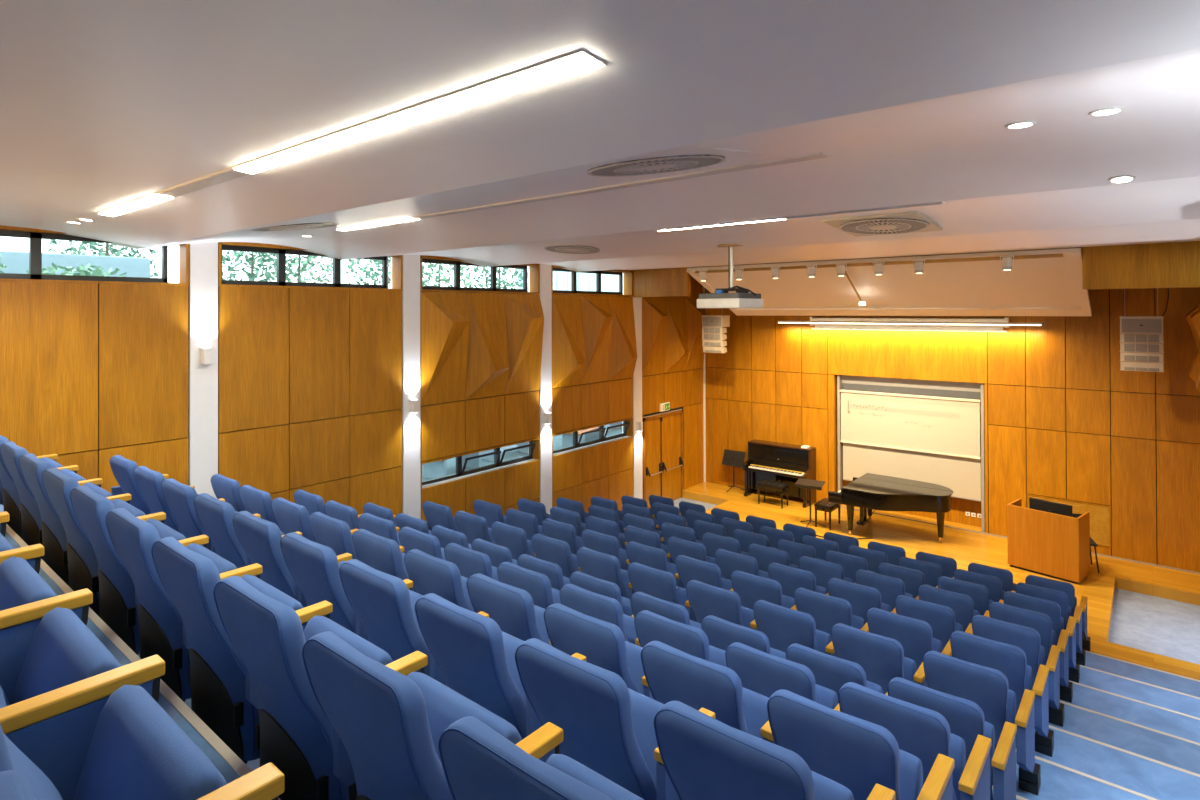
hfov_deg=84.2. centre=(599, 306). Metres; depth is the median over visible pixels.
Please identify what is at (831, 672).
seat
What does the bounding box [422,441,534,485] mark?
window
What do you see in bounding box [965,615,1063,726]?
seat
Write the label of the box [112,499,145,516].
seat cushion
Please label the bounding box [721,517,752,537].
seat
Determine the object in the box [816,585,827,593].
seat cushion
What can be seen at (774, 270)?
spotlight
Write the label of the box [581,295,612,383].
acoustic baffle
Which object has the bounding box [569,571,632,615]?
seat
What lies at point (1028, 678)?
seat cushion
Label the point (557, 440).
ground
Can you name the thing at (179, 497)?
seat
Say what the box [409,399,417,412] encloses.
wall sconce
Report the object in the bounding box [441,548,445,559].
seat cushion
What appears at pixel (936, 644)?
seat cushion
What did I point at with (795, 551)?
seat
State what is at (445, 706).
seat cushion
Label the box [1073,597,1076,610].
seat cushion
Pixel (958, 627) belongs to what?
seat cushion
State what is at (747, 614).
seat cushion
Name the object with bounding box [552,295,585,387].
acoustic baffle
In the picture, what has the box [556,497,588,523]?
seat
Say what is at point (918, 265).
spotlight
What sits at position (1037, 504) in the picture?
monitor
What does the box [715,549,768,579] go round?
seat
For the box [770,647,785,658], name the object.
seat cushion
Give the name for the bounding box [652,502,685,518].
seat
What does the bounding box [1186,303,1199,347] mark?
acoustic baffle
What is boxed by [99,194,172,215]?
diffuser
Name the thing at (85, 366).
wall
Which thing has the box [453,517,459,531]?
seat cushion
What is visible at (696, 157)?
ceiling vent
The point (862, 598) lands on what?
seat
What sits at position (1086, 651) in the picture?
trim
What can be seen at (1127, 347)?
grille
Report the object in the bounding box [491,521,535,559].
seat
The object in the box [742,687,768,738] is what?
seat cushion
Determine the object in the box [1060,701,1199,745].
trim
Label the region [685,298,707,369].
acoustic baffle
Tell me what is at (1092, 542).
chair
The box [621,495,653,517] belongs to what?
seat
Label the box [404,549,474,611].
seat
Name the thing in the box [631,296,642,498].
pillar
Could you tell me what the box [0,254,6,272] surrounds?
shrub
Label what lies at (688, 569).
seat
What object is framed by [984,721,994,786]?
seat cushion
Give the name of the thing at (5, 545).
seat cushion
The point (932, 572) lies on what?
seat
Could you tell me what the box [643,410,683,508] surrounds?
door
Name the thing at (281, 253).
window
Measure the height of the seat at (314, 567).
0.912 m
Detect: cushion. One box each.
[0,533,13,551]
[41,457,62,467]
[60,469,85,480]
[73,685,226,799]
[83,482,112,496]
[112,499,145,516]
[146,518,185,540]
[186,543,236,573]
[241,574,302,610]
[304,615,392,664]
[401,552,409,579]
[407,672,521,761]
[409,590,422,631]
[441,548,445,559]
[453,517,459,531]
[461,576,474,611]
[488,528,495,543]
[492,566,498,580]
[501,631,525,703]
[503,515,508,524]
[527,540,535,556]
[534,605,551,644]
[538,525,543,534]
[545,754,643,799]
[552,588,560,603]
[563,576,569,584]
[571,553,578,571]
[577,536,583,547]
[581,523,586,530]
[618,510,623,520]
[618,520,624,533]
[619,533,626,549]
[619,548,627,569]
[620,569,629,596]
[621,596,632,615]
[623,614,637,644]
[625,641,644,693]
[628,688,664,789]
[655,529,662,542]
[661,544,668,561]
[667,562,676,575]
[677,586,687,607]
[689,620,701,629]
[707,556,715,563]
[709,645,726,666]
[721,577,732,589]
[741,606,754,627]
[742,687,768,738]
[757,480,788,488]
[758,570,768,578]
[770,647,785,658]
[782,595,794,608]
[790,564,799,568]
[811,771,853,799]
[814,498,837,508]
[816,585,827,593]
[816,629,831,653]
[816,684,837,708]
[844,577,853,582]
[852,615,864,628]
[866,680,882,692]
[881,603,890,611]
[899,749,922,799]
[904,657,915,682]
[932,638,941,652]
[950,733,965,799]
[955,622,962,630]
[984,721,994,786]
[1007,689,1015,723]
[1025,665,1031,690]
[1039,645,1044,665]
[1050,629,1054,649]
[1059,617,1063,634]
[1067,606,1070,622]
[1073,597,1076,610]
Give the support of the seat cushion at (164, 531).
on the seat at (118, 608)
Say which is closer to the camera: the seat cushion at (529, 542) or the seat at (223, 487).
the seat at (223, 487)
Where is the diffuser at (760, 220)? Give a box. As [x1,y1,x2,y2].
[658,219,785,231]
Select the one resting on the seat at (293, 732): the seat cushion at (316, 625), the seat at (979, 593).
the seat cushion at (316, 625)
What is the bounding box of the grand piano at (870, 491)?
[828,473,952,541]
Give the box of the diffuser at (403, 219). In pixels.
[337,218,418,230]
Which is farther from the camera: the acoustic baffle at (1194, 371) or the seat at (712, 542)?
the acoustic baffle at (1194, 371)
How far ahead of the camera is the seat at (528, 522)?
8.42 m
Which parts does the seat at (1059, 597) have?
backrest, armrest, panel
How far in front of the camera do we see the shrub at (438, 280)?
15.62 m
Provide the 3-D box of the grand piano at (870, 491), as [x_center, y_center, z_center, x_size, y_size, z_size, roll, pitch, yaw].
[5.596,3.881,12.678,1.980,0.917,1.467,0,0,40]
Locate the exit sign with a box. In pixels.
[660,402,669,411]
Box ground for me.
[422,424,621,480]
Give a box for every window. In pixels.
[0,230,167,282]
[221,245,386,287]
[422,259,526,291]
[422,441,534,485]
[553,268,622,294]
[553,420,629,453]
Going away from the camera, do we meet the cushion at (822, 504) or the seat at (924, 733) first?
the seat at (924, 733)
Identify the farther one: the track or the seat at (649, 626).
the track
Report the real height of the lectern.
1.030 m
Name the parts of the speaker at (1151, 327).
hanging frame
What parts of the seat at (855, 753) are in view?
armrest, backrest, armrest, panel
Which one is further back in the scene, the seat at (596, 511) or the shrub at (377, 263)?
the shrub at (377, 263)
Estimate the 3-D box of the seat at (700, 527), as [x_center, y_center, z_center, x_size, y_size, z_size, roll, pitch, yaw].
[1.657,3.557,9.710,0.642,0.912,0.473,0,0,40]
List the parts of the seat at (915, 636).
armrest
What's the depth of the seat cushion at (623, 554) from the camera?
7.77 m
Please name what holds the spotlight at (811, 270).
attached to the track
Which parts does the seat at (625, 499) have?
backrest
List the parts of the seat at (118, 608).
backrest, kick panel, armrest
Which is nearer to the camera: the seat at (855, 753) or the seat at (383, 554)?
the seat at (855, 753)
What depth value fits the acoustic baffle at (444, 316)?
10.37 m
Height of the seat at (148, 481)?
0.912 m
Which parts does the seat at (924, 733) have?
panel, armrest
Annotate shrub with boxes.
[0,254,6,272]
[26,262,126,276]
[47,240,158,277]
[222,250,300,281]
[254,253,332,282]
[344,257,424,288]
[422,263,473,287]
[465,266,527,291]
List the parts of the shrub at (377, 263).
stem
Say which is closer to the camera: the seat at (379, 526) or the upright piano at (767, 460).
the seat at (379, 526)
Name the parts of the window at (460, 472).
sash, sash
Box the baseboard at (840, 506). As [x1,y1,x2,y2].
[840,506,1199,573]
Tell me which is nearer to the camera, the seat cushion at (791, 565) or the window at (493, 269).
the seat cushion at (791, 565)
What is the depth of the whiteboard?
13.62 m
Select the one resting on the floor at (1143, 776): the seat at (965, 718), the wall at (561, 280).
the seat at (965, 718)
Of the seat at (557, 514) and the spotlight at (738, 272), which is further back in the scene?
the spotlight at (738, 272)
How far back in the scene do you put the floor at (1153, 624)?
9.38 m
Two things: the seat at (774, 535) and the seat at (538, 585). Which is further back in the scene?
the seat at (774, 535)
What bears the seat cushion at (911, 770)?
on the seat at (855, 753)
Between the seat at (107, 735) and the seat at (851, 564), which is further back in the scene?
the seat at (851, 564)
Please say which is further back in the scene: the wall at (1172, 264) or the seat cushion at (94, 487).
the wall at (1172, 264)
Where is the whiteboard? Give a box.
[837,375,984,531]
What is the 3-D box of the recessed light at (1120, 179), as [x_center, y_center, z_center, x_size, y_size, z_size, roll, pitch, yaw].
[2.966,-0.727,3.778,0.123,0.039,0.124,0,0,32]
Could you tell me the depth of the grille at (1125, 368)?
10.34 m
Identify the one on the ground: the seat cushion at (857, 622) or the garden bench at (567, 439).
the garden bench at (567, 439)
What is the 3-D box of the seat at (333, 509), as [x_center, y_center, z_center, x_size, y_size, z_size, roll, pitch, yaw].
[-2.479,2.415,6.766,0.642,0.912,0.473,0,0,40]
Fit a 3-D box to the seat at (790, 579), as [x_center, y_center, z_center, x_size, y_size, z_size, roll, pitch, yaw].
[2.114,3.214,7.209,0.642,0.912,0.473,0,0,40]
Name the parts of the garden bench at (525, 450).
leg, leg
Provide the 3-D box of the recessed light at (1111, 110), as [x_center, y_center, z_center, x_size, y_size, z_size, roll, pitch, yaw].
[2.196,-0.850,2.884,0.124,0.018,0.124,0,0,40]
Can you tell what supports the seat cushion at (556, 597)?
on the seat at (538, 585)
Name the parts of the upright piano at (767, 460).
leg, panel, lid, leg, panel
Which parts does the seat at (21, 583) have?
armrest, panel, edge trim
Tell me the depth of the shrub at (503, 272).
16.70 m
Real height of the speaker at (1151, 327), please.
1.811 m
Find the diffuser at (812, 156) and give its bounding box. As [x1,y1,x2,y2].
[413,154,827,218]
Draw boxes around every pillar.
[188,242,217,498]
[402,255,420,518]
[538,264,551,513]
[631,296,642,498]
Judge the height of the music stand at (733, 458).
0.925 m
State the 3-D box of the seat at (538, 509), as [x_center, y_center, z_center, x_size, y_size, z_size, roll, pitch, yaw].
[-0.890,3.239,9.705,0.654,0.912,0.487,0,0,40]
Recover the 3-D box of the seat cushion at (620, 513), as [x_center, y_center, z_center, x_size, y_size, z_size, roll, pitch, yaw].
[0.252,3.564,10.993,0.500,0.382,0.193,0,0,40]
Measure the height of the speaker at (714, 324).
1.811 m
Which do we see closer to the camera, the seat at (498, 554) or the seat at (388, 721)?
the seat at (388, 721)
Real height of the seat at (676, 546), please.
0.912 m
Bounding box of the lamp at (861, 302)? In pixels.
[845,271,864,304]
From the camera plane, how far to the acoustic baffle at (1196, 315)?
9.12 m
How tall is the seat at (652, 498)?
0.912 m
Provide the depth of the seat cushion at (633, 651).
3.60 m
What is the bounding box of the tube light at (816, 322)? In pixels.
[777,321,1042,325]
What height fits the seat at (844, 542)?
0.912 m
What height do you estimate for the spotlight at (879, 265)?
0.219 m
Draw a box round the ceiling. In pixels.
[0,0,1199,271]
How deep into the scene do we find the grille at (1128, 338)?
10.30 m
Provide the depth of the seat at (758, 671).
3.68 m
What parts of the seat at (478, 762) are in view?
armrest, panel, edge trim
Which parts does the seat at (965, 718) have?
panel, armrest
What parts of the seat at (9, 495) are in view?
backrest, kick panel, panel, armrest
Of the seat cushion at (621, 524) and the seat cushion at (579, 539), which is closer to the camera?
the seat cushion at (579, 539)
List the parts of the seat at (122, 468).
panel, backrest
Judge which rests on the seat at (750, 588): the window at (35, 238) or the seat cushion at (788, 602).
the seat cushion at (788, 602)
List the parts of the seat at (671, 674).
armrest, panel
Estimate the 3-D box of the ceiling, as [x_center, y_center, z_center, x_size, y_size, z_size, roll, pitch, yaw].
[-0.227,-0.902,5.851,9.960,0.443,14.120,0,0,40]
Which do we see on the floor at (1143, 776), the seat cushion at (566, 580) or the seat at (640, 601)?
the seat at (640, 601)
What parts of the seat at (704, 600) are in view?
panel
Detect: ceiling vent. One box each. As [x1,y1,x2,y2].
[251,223,338,231]
[542,147,763,177]
[544,245,599,253]
[822,211,942,236]
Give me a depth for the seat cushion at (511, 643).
3.04 m
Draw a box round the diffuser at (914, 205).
[787,204,939,218]
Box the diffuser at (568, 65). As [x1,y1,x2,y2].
[234,54,601,173]
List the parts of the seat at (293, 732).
panel, kick panel, armrest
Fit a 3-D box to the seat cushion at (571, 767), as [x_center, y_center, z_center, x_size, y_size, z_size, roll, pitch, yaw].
[0.032,1.402,1.623,0.500,0.382,0.193,0,0,40]
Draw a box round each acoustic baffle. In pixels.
[420,292,469,405]
[465,293,508,399]
[504,294,543,394]
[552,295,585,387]
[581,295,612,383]
[608,296,636,380]
[642,297,667,375]
[664,297,688,372]
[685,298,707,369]
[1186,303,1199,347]
[1188,343,1199,381]
[1191,309,1199,340]
[1195,374,1199,391]
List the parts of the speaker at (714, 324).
hanging frame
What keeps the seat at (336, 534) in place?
on the floor at (1143, 776)
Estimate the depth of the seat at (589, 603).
4.49 m
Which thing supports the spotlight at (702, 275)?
attached to the track
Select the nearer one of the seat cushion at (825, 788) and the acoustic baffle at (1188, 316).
the seat cushion at (825, 788)
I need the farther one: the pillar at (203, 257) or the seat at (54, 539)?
the pillar at (203, 257)
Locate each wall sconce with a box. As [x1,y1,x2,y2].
[199,347,210,364]
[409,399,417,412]
[544,412,551,423]
[637,421,642,430]
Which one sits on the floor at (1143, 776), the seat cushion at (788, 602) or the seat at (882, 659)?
the seat at (882, 659)
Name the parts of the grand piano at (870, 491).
leg, leg, lid, leg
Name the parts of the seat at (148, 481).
backrest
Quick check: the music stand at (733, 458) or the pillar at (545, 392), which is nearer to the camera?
the pillar at (545, 392)
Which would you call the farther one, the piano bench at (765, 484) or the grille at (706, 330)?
the grille at (706, 330)
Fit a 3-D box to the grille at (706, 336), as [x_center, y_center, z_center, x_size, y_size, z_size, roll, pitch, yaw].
[2.557,0.691,15.155,0.420,0.118,0.022,0,0,40]
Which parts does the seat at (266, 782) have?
backrest, armrest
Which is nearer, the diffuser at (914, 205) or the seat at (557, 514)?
the diffuser at (914, 205)
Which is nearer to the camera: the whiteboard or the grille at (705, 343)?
the whiteboard
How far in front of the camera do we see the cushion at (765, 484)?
14.56 m
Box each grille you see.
[703,317,720,325]
[704,328,719,332]
[704,334,719,339]
[704,342,720,345]
[705,350,720,352]
[1122,319,1161,332]
[1124,334,1158,342]
[1124,344,1158,351]
[1124,355,1158,361]
[1124,367,1158,370]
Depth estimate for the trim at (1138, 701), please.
6.42 m
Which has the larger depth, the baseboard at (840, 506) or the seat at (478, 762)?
the baseboard at (840, 506)
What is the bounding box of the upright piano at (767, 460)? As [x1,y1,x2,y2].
[743,439,815,507]
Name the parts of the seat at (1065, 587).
backrest, armrest, panel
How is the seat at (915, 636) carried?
on the floor at (1143, 776)
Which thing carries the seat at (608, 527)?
on the floor at (1143, 776)
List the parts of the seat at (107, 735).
backrest, panel, armrest, edge trim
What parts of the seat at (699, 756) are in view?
panel, armrest, backrest, armrest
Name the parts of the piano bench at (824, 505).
leg, leg, leg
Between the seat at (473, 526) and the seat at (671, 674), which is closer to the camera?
the seat at (671, 674)
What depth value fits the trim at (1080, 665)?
7.03 m
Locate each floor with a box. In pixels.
[0,504,1199,799]
[673,498,1199,664]
[682,482,1199,679]
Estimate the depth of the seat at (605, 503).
10.75 m
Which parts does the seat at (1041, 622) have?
backrest, armrest, panel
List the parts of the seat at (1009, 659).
armrest, backrest, armrest, panel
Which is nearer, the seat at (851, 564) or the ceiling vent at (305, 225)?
the ceiling vent at (305, 225)
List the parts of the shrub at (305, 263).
stem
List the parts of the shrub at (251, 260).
stem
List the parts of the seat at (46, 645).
backrest, panel, armrest, edge trim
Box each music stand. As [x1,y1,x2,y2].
[722,449,745,491]
[795,478,825,526]
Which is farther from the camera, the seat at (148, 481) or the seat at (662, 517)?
the seat at (662, 517)
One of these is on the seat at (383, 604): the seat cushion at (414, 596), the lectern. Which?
the seat cushion at (414, 596)
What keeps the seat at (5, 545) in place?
on the floor at (1143, 776)
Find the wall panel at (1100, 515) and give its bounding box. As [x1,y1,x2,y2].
[1027,494,1110,547]
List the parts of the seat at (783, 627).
armrest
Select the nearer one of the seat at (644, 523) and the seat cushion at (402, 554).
the seat cushion at (402, 554)
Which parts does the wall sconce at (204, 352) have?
plate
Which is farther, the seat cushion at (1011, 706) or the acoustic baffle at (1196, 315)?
the acoustic baffle at (1196, 315)
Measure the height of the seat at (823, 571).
0.912 m
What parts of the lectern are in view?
panel, panel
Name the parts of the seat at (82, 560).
backrest, kick panel, armrest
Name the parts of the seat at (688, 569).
panel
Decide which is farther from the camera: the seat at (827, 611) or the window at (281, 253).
the window at (281, 253)
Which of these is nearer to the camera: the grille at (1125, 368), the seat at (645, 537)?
the seat at (645, 537)
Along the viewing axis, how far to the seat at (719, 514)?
11.21 m
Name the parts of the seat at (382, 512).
backrest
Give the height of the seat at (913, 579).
0.912 m
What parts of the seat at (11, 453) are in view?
backrest, kick panel, armrest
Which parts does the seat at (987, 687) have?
armrest, panel, backrest, armrest, panel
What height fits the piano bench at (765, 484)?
0.486 m
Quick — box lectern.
[1007,498,1089,583]
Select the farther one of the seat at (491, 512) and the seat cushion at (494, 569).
the seat at (491, 512)
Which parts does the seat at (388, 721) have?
leg, kick panel, panel, backrest, armrest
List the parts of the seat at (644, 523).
backrest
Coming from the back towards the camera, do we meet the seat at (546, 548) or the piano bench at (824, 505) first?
the piano bench at (824, 505)
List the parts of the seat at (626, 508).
backrest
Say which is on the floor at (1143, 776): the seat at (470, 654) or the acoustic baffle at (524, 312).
the seat at (470, 654)
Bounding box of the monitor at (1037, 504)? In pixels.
[1029,498,1072,516]
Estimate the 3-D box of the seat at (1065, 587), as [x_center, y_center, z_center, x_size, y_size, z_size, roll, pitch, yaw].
[5.753,3.861,8.451,0.752,0.912,0.487,0,0,40]
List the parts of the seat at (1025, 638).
armrest, backrest, armrest, panel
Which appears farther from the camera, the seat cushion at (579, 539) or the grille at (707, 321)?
the grille at (707, 321)
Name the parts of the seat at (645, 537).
backrest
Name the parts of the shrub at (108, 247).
stem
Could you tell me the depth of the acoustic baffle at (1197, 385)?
8.35 m
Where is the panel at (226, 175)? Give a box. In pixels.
[157,169,250,197]
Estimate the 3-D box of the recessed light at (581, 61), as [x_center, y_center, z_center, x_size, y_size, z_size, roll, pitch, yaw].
[-2.086,-0.799,3.879,5.374,0.039,0.126,0,0,40]
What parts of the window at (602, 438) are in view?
sash, sash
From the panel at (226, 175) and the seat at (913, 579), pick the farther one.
the seat at (913, 579)
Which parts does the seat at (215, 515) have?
panel, backrest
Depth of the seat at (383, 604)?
3.21 m
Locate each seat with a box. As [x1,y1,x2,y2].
[0,435,62,538]
[0,441,85,559]
[0,511,13,551]
[0,544,56,610]
[0,588,120,707]
[0,655,226,799]
[0,762,284,799]
[19,453,112,585]
[42,468,145,616]
[70,486,185,654]
[105,508,236,701]
[110,455,168,514]
[133,466,198,531]
[151,537,302,763]
[161,478,237,550]
[194,493,283,568]
[211,474,244,511]
[213,576,392,799]
[233,511,301,600]
[239,485,281,531]
[271,497,315,541]
[280,532,355,633]
[294,489,325,515]
[302,631,521,799]
[308,512,358,559]
[324,500,360,529]
[339,559,429,675]
[352,529,414,591]
[359,513,403,552]
[363,503,398,531]
[395,513,430,534]
[398,527,445,559]
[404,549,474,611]
[415,593,525,739]
[422,501,459,531]
[431,525,471,549]
[438,716,643,799]
[444,543,498,580]
[455,511,495,543]
[466,573,551,644]
[471,539,517,567]
[473,499,508,527]
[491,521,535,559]
[497,562,560,608]
[506,508,543,540]
[515,638,664,799]
[517,498,550,525]
[517,554,569,590]
[531,533,578,577]
[542,518,583,554]
[544,603,644,693]
[550,507,586,536]
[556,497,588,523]
[559,584,637,644]
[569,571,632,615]
[576,547,629,598]
[581,529,627,569]
[585,516,626,549]
[588,505,624,533]
[591,496,623,520]
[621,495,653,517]
[622,503,657,529]
[623,513,662,542]
[624,526,668,561]
[625,541,676,575]
[627,562,687,607]
[630,592,701,629]
[634,610,726,666]
[641,641,768,738]
[649,495,679,509]
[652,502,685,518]
[653,701,895,799]
[656,511,693,530]
[661,523,703,544]
[667,537,715,563]
[675,555,732,589]
[679,501,705,516]
[685,510,714,527]
[685,580,754,627]
[693,520,733,540]
[701,615,785,658]
[702,533,748,557]
[711,508,739,524]
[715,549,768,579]
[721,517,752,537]
[725,642,837,708]
[730,570,794,609]
[733,529,776,552]
[746,515,775,533]
[748,544,799,571]
[750,600,831,653]
[760,526,793,547]
[761,689,954,799]
[768,562,827,597]
[777,539,824,565]
[783,523,815,543]
[786,643,882,703]
[791,588,864,639]
[799,556,853,590]
[802,535,838,560]
[824,532,858,553]
[825,550,874,582]
[825,623,915,693]
[826,578,890,623]
[834,682,991,799]
[848,545,887,573]
[855,570,912,611]
[860,608,941,670]
[868,541,905,565]
[878,563,929,598]
[885,677,1016,799]
[892,595,962,650]
[898,557,941,586]
[913,651,1040,795]
[915,551,956,577]
[916,585,979,631]
[936,576,993,615]
[942,631,1053,756]
[953,569,1005,601]
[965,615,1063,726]
[968,563,1015,591]
[984,602,1072,702]
[999,591,1079,682]
[1011,582,1085,665]
[1025,575,1090,650]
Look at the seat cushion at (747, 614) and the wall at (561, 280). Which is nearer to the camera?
the seat cushion at (747, 614)
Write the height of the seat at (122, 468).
0.912 m
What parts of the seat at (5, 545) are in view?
edge trim, armrest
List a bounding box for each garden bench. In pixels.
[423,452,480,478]
[481,442,527,461]
[562,427,598,447]
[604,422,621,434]
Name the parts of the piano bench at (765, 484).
leg, leg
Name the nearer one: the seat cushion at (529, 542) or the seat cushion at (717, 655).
the seat cushion at (717, 655)
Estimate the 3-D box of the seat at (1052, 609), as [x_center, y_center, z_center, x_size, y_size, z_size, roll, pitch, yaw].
[4.708,3.531,7.193,0.752,0.912,0.487,0,0,40]
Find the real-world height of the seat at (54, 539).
0.912 m
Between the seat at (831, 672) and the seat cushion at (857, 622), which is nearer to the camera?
the seat at (831, 672)
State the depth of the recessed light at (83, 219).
5.91 m
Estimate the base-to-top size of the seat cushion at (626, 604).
0.382 m
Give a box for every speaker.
[702,289,729,352]
[1120,288,1168,371]
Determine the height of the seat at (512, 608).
0.912 m
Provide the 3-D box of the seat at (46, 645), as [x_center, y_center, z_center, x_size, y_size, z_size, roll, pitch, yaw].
[-1.566,1.090,1.766,0.642,0.912,0.473,0,0,40]
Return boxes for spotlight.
[699,270,707,280]
[735,268,743,279]
[771,267,778,278]
[807,265,816,276]
[836,263,846,275]
[873,262,884,274]
[913,259,924,273]
[1000,255,1013,269]
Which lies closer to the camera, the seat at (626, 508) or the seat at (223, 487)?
the seat at (223, 487)
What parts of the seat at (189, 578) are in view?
backrest, kick panel, panel, armrest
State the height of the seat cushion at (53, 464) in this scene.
0.382 m
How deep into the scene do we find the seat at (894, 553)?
9.49 m
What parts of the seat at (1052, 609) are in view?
backrest, armrest, panel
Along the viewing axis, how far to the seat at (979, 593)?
7.39 m
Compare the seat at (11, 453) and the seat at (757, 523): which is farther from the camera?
the seat at (757, 523)
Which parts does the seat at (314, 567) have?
panel, armrest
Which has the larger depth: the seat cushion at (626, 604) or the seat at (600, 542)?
the seat at (600, 542)
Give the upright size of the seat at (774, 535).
0.912 m
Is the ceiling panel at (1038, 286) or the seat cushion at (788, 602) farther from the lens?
the ceiling panel at (1038, 286)
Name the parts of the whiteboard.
rail, head panel, rail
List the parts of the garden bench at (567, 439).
leg, seat, leg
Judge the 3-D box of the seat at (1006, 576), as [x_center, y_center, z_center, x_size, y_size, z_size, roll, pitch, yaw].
[5.205,3.866,8.896,0.642,0.912,0.473,0,0,40]
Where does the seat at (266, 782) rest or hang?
on the floor at (1143, 776)
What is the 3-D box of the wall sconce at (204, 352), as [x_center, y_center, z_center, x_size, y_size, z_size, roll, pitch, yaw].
[-4.623,0.581,7.799,0.100,0.200,0.120,0,0,40]
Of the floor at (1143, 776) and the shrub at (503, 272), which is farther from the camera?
the shrub at (503, 272)
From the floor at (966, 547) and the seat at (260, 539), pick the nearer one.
the seat at (260, 539)
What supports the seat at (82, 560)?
on the floor at (1143, 776)
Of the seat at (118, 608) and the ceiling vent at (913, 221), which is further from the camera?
the ceiling vent at (913, 221)
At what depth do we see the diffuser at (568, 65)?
2.66 m
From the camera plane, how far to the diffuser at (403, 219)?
6.47 m
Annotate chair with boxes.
[1073,513,1099,572]
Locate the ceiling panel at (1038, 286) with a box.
[687,247,1091,315]
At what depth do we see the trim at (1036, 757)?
4.67 m
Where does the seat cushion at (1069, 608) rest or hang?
on the seat at (1059, 597)
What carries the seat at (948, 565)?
on the floor at (966, 547)
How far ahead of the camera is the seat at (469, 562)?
5.30 m
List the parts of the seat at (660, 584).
panel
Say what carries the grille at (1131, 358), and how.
attached to the speaker at (1151, 327)
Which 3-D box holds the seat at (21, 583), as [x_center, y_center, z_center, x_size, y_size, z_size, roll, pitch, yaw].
[-2.067,1.094,2.180,0.642,0.912,0.473,0,0,40]
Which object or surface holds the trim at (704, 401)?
attached to the wall at (755, 344)
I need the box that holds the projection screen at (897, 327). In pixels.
[810,317,1009,331]
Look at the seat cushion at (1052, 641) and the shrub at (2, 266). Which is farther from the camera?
the shrub at (2, 266)
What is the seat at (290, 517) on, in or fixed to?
on the floor at (1143, 776)
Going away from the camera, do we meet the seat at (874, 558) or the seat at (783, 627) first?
the seat at (783, 627)
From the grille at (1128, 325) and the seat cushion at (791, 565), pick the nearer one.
the seat cushion at (791, 565)
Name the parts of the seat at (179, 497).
backrest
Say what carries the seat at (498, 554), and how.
on the floor at (1143, 776)
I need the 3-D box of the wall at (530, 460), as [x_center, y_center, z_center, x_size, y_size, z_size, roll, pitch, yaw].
[-2.772,2.019,10.385,0.259,6.100,17.670,0,0,40]
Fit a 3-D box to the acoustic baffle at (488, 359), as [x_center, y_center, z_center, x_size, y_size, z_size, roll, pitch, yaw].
[-1.844,0.647,11.087,0.290,1.747,0.849,0,0,40]
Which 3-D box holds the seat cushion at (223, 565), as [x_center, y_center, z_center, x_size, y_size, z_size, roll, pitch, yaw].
[-1.971,1.419,3.282,0.500,0.382,0.193,0,0,40]
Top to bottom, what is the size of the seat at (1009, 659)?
0.912 m
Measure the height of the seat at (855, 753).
0.912 m
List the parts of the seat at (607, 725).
panel, armrest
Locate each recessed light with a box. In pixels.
[65,221,81,223]
[77,218,94,220]
[97,49,606,215]
[336,153,830,230]
[656,202,944,231]
[1005,121,1035,128]
[1089,107,1123,116]
[1108,175,1135,183]
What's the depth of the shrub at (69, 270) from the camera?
9.06 m
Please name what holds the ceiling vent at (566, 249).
in the ceiling
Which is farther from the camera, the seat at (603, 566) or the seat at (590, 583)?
the seat at (603, 566)
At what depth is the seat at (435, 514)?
8.22 m
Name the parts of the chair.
backrest, seat, leg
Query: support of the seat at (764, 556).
on the floor at (1143, 776)
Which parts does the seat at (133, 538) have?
backrest, kick panel, panel, armrest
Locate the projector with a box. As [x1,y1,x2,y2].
[697,244,762,307]
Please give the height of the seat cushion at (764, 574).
0.382 m
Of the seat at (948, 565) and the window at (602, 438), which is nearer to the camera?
the seat at (948, 565)
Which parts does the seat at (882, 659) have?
armrest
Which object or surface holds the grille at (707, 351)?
attached to the speaker at (714, 324)
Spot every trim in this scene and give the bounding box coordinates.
[6,524,280,799]
[703,286,705,481]
[992,785,1027,799]
[1035,756,1157,799]
[1049,725,1199,776]
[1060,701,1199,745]
[1070,681,1199,719]
[1080,665,1199,698]
[1086,651,1199,681]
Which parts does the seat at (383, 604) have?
panel, armrest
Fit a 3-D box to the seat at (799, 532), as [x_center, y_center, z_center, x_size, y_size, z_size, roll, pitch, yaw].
[3.202,3.883,10.554,0.642,0.912,0.473,0,0,40]
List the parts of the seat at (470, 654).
panel, armrest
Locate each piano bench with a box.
[757,480,788,508]
[814,498,839,529]
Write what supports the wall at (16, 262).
on the ground
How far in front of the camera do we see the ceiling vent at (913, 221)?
6.29 m
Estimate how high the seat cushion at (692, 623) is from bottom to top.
0.382 m
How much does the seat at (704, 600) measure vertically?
0.912 m
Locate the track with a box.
[695,253,1063,272]
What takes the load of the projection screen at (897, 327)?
attached to the wall at (755, 344)
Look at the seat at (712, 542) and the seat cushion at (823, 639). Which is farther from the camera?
the seat at (712, 542)
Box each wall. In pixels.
[0,225,703,520]
[0,251,149,277]
[59,257,702,491]
[518,266,618,291]
[633,241,1199,296]
[705,287,1199,571]
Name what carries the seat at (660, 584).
on the floor at (1143, 776)
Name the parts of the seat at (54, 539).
backrest, kick panel, armrest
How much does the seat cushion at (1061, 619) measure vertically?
0.382 m
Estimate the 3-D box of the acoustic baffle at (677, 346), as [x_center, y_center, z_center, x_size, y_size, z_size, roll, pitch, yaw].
[1.831,0.659,15.549,0.260,1.747,0.875,0,0,40]
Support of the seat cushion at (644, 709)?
on the seat at (607, 725)

